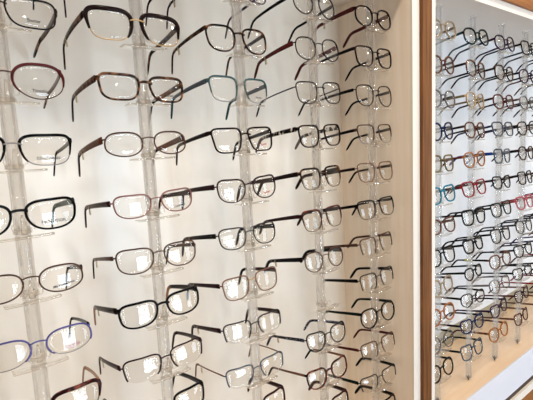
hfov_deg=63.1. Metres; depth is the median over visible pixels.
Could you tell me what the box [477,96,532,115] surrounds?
eyeglasses
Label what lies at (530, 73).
eyeglasses
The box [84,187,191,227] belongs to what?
eyeglasses
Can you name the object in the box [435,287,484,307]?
eyeglasses
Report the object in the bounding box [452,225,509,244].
eyeglasses
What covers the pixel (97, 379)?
eyeglasses
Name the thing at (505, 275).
eyeglasses
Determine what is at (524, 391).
trim
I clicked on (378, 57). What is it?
eyeglasses
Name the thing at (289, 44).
eyeglasses
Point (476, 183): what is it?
eyeglasses
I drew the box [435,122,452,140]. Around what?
eyeglasses
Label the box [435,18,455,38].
eyeglasses
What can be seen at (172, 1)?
eyeglasses
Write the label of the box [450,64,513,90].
eyeglasses
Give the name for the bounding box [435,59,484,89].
eyeglasses
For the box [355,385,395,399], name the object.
eyeglasses
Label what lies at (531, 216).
eyeglasses
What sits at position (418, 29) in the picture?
trim
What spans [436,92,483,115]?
eyeglasses
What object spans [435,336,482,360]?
eyeglasses
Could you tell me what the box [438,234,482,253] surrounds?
eyeglasses
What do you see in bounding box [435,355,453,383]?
eyeglasses
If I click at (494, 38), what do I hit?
eyeglasses
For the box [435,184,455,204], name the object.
eyeglasses
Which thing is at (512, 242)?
eyeglasses
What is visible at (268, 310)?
eyeglasses
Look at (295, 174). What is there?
eyeglasses
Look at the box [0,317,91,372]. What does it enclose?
eyeglasses
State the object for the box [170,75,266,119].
eyeglasses
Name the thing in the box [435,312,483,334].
eyeglasses
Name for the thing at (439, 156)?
eyeglasses
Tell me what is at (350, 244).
eyeglasses
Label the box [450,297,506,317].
eyeglasses
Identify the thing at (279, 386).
eyeglasses
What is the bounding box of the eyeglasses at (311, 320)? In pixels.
[266,319,345,351]
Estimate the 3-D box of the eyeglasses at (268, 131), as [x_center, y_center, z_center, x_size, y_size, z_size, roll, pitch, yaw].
[-0.080,-0.103,0.828,0.146,0.066,0.144,-9,10,-39]
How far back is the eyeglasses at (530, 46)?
1.49 m
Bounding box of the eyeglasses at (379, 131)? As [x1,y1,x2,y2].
[312,124,391,152]
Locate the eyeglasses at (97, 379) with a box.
[51,366,101,399]
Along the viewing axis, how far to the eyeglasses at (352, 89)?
1.02 m
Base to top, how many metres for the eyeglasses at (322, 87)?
0.061 m
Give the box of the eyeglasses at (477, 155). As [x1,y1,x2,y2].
[435,150,484,167]
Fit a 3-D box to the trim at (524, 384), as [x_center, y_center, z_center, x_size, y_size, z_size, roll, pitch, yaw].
[1.106,0.629,1.701,1.698,0.019,0.011,-9,9,-38]
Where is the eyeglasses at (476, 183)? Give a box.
[435,178,485,197]
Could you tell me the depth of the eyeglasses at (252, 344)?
0.84 m
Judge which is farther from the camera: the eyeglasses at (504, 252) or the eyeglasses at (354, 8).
the eyeglasses at (504, 252)
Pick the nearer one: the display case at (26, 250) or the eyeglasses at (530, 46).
the display case at (26, 250)
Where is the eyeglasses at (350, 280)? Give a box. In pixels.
[317,266,392,292]
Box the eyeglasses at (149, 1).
[63,0,151,25]
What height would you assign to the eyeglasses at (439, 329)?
0.069 m
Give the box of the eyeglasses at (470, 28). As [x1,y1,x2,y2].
[435,27,488,60]
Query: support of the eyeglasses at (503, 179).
attached to the rod
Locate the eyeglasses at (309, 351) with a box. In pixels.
[268,349,346,389]
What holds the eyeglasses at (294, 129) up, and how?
attached to the rod
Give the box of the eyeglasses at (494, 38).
[453,35,514,65]
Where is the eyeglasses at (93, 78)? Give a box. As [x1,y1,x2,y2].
[71,72,182,122]
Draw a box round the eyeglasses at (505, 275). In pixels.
[452,274,509,293]
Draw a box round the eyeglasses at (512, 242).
[498,236,532,249]
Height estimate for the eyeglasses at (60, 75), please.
0.049 m
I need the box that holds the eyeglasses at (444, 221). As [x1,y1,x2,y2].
[435,216,454,235]
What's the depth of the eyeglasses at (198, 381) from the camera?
0.78 m
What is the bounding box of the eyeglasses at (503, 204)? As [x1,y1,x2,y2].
[454,200,510,217]
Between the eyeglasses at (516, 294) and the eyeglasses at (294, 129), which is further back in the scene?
the eyeglasses at (516, 294)
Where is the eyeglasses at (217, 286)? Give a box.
[187,266,276,300]
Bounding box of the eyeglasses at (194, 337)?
[99,331,201,381]
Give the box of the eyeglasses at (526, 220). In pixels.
[476,218,531,234]
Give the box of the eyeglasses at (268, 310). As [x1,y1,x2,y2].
[191,307,280,341]
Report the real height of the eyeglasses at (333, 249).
0.069 m
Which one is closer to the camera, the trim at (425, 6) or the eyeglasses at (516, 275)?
the trim at (425, 6)
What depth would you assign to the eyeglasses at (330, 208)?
0.92 m
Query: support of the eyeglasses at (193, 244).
attached to the rod
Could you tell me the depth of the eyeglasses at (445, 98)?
1.18 m
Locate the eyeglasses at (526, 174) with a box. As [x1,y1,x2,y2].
[476,170,532,189]
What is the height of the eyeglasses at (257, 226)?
0.072 m
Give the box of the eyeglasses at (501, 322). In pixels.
[450,319,507,342]
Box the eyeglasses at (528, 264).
[476,263,531,280]
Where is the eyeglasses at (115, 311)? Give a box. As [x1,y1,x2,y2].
[93,284,198,329]
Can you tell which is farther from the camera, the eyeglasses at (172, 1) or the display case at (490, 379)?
the display case at (490, 379)
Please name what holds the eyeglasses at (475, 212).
attached to the rod
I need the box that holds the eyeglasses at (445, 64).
[435,55,453,74]
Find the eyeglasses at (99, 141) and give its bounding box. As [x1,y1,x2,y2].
[78,131,185,176]
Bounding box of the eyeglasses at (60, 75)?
[0,62,64,108]
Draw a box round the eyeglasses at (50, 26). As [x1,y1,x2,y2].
[0,0,57,57]
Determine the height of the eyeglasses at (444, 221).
0.078 m
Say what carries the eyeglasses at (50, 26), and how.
attached to the rod
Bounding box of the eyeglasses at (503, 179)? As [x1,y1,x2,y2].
[449,175,510,193]
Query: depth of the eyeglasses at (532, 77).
1.67 m
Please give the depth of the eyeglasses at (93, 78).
0.66 m
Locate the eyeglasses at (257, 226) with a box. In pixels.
[182,221,274,256]
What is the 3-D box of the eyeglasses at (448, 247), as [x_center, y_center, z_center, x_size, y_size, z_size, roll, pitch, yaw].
[0.458,0.168,1.281,0.141,0.077,0.151,-8,9,-35]
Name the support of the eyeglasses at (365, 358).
attached to the rod
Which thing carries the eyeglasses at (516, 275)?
attached to the rod
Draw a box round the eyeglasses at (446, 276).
[435,275,452,297]
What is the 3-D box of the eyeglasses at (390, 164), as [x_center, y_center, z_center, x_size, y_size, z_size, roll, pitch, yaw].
[0.215,-0.063,1.071,0.139,0.063,0.151,-8,9,-37]
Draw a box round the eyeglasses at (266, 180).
[181,174,275,208]
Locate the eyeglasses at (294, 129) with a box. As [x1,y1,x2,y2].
[255,124,340,152]
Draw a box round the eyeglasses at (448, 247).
[435,244,454,267]
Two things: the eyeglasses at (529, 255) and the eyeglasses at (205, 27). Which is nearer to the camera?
the eyeglasses at (205, 27)
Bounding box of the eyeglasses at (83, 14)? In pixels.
[63,5,179,75]
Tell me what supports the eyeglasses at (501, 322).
attached to the rod
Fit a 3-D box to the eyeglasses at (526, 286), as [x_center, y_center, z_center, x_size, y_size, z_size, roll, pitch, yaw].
[0.896,0.355,1.649,0.144,0.072,0.152,-9,10,-41]
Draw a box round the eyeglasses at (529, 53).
[501,53,532,71]
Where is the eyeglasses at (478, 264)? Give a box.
[435,263,481,280]
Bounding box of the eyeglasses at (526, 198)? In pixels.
[478,194,532,212]
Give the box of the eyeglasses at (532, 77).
[501,77,532,95]
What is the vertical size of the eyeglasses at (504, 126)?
0.070 m
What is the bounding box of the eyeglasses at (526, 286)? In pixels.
[474,285,528,302]
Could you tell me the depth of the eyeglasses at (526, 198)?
1.56 m
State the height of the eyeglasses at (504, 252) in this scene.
0.068 m
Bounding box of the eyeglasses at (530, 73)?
[477,69,532,90]
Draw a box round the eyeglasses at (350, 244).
[316,231,391,257]
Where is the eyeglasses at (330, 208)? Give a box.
[259,205,341,234]
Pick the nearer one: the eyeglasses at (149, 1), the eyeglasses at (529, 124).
the eyeglasses at (149, 1)
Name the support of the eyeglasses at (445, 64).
attached to the rod
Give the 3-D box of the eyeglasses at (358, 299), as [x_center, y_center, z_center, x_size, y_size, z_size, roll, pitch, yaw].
[0.234,0.283,1.115,0.129,0.066,0.150,-8,9,-37]
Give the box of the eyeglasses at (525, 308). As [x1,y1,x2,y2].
[476,307,527,325]
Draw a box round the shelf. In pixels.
[435,293,532,399]
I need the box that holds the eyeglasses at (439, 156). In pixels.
[435,154,453,172]
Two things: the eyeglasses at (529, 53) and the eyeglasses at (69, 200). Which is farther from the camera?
the eyeglasses at (529, 53)
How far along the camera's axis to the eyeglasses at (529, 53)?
1.65 m
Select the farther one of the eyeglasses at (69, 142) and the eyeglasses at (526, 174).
the eyeglasses at (526, 174)
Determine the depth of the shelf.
1.54 m
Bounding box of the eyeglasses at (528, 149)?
[476,146,532,162]
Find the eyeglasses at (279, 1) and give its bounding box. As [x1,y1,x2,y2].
[247,0,334,42]
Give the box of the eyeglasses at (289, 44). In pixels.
[254,36,338,80]
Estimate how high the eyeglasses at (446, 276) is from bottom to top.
0.070 m
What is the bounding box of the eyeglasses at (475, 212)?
[435,207,484,225]
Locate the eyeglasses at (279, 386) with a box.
[247,377,284,399]
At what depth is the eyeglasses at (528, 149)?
1.53 m
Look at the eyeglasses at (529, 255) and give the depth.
1.76 m
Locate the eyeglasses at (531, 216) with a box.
[499,215,532,227]
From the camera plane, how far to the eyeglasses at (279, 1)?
0.90 m
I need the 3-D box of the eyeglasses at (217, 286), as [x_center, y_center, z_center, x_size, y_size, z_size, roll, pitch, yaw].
[-0.068,0.165,0.861,0.140,0.070,0.143,-9,10,-40]
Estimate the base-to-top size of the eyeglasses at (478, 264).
0.072 m
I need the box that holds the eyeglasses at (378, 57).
[310,45,391,80]
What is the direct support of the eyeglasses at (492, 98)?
attached to the rod
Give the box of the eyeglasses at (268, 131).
[176,126,271,165]
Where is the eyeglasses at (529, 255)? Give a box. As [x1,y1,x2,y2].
[498,255,532,271]
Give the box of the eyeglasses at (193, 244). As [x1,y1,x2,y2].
[92,239,195,278]
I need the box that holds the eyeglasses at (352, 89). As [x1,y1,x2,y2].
[310,84,391,115]
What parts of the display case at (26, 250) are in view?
header panel, panel, edge trim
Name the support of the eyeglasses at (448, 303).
attached to the rod
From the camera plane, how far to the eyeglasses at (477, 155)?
1.30 m
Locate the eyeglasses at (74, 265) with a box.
[0,263,82,304]
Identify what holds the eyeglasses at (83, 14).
attached to the rod
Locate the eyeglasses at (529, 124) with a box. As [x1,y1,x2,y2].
[477,121,532,139]
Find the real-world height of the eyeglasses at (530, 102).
0.064 m
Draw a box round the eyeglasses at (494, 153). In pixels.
[449,148,509,165]
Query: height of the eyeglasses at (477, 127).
0.065 m
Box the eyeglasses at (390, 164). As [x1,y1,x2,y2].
[314,161,392,187]
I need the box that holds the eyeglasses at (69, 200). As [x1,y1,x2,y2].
[0,196,75,234]
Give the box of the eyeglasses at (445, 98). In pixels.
[435,89,454,108]
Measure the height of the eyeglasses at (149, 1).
0.068 m
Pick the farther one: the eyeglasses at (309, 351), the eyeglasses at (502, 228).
the eyeglasses at (502, 228)
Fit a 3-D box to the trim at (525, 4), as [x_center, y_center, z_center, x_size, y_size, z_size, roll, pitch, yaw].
[1.026,-0.652,1.524,1.737,0.050,0.024,-9,9,-38]
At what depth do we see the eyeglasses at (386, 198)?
1.03 m
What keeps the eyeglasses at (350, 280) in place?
attached to the rod
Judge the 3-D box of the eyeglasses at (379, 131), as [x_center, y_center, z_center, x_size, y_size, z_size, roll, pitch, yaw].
[0.210,-0.149,1.059,0.138,0.062,0.150,-9,9,-38]
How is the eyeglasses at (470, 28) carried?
attached to the rod
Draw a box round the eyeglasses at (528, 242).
[476,241,531,258]
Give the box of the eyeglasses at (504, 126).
[451,121,512,143]
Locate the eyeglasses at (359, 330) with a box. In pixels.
[321,329,394,359]
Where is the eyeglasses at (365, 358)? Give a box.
[322,357,395,391]
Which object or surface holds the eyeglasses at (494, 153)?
attached to the rod
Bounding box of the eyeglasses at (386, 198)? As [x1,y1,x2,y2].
[317,196,393,222]
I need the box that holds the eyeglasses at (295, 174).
[257,165,340,194]
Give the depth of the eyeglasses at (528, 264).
1.60 m
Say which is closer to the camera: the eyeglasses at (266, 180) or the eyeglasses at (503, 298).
the eyeglasses at (266, 180)
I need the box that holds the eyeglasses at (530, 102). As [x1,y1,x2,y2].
[500,102,532,117]
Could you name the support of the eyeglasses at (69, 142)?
attached to the rod
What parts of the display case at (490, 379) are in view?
edge trim, header panel, header trim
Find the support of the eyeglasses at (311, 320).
attached to the rod
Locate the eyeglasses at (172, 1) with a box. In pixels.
[166,0,265,38]
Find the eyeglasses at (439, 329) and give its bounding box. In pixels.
[435,328,453,354]
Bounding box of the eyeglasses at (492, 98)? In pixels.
[451,94,513,117]
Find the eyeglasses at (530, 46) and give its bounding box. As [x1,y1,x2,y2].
[477,40,532,66]
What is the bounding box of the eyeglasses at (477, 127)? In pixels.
[435,122,484,143]
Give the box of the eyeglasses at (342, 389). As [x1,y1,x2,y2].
[308,380,348,399]
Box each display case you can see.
[0,0,417,399]
[432,0,532,399]
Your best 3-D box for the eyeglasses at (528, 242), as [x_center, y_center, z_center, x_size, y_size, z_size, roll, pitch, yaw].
[0.895,0.190,1.632,0.144,0.074,0.152,-8,9,-35]
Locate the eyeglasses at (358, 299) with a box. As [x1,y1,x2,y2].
[321,298,394,328]
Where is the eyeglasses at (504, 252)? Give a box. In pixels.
[451,250,510,269]
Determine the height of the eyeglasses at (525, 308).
0.070 m
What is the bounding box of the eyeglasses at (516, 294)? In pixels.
[497,294,532,306]
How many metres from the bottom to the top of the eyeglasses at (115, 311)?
0.070 m
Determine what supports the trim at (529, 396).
attached to the wall
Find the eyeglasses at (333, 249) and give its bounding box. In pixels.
[264,246,342,272]
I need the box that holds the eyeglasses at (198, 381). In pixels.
[103,371,204,399]
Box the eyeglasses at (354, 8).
[310,5,390,47]
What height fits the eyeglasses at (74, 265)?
0.074 m
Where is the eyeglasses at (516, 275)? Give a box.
[497,275,532,286]
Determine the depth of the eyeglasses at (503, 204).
1.44 m
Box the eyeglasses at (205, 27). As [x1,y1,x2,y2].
[171,24,266,75]
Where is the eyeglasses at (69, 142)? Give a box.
[0,134,71,175]
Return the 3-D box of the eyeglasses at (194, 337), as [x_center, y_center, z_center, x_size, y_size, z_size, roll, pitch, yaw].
[-0.203,0.275,0.764,0.151,0.072,0.141,-8,9,-37]
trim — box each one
[417,0,420,399]
[419,0,431,399]
[501,0,532,11]
[505,375,532,399]
[510,379,532,399]
[522,389,532,399]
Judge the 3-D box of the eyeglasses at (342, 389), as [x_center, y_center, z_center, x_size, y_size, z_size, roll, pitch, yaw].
[0.102,0.474,1.027,0.137,0.069,0.151,-8,9,-36]
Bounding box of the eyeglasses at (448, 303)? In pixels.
[435,302,454,326]
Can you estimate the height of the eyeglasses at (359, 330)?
0.070 m
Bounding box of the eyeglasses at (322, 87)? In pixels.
[256,81,340,116]
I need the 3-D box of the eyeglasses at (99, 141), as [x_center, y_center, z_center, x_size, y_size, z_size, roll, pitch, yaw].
[-0.223,-0.076,0.717,0.142,0.068,0.143,-9,10,-40]
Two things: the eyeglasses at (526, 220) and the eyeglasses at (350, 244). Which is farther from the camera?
the eyeglasses at (526, 220)
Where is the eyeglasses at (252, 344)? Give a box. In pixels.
[195,343,282,387]

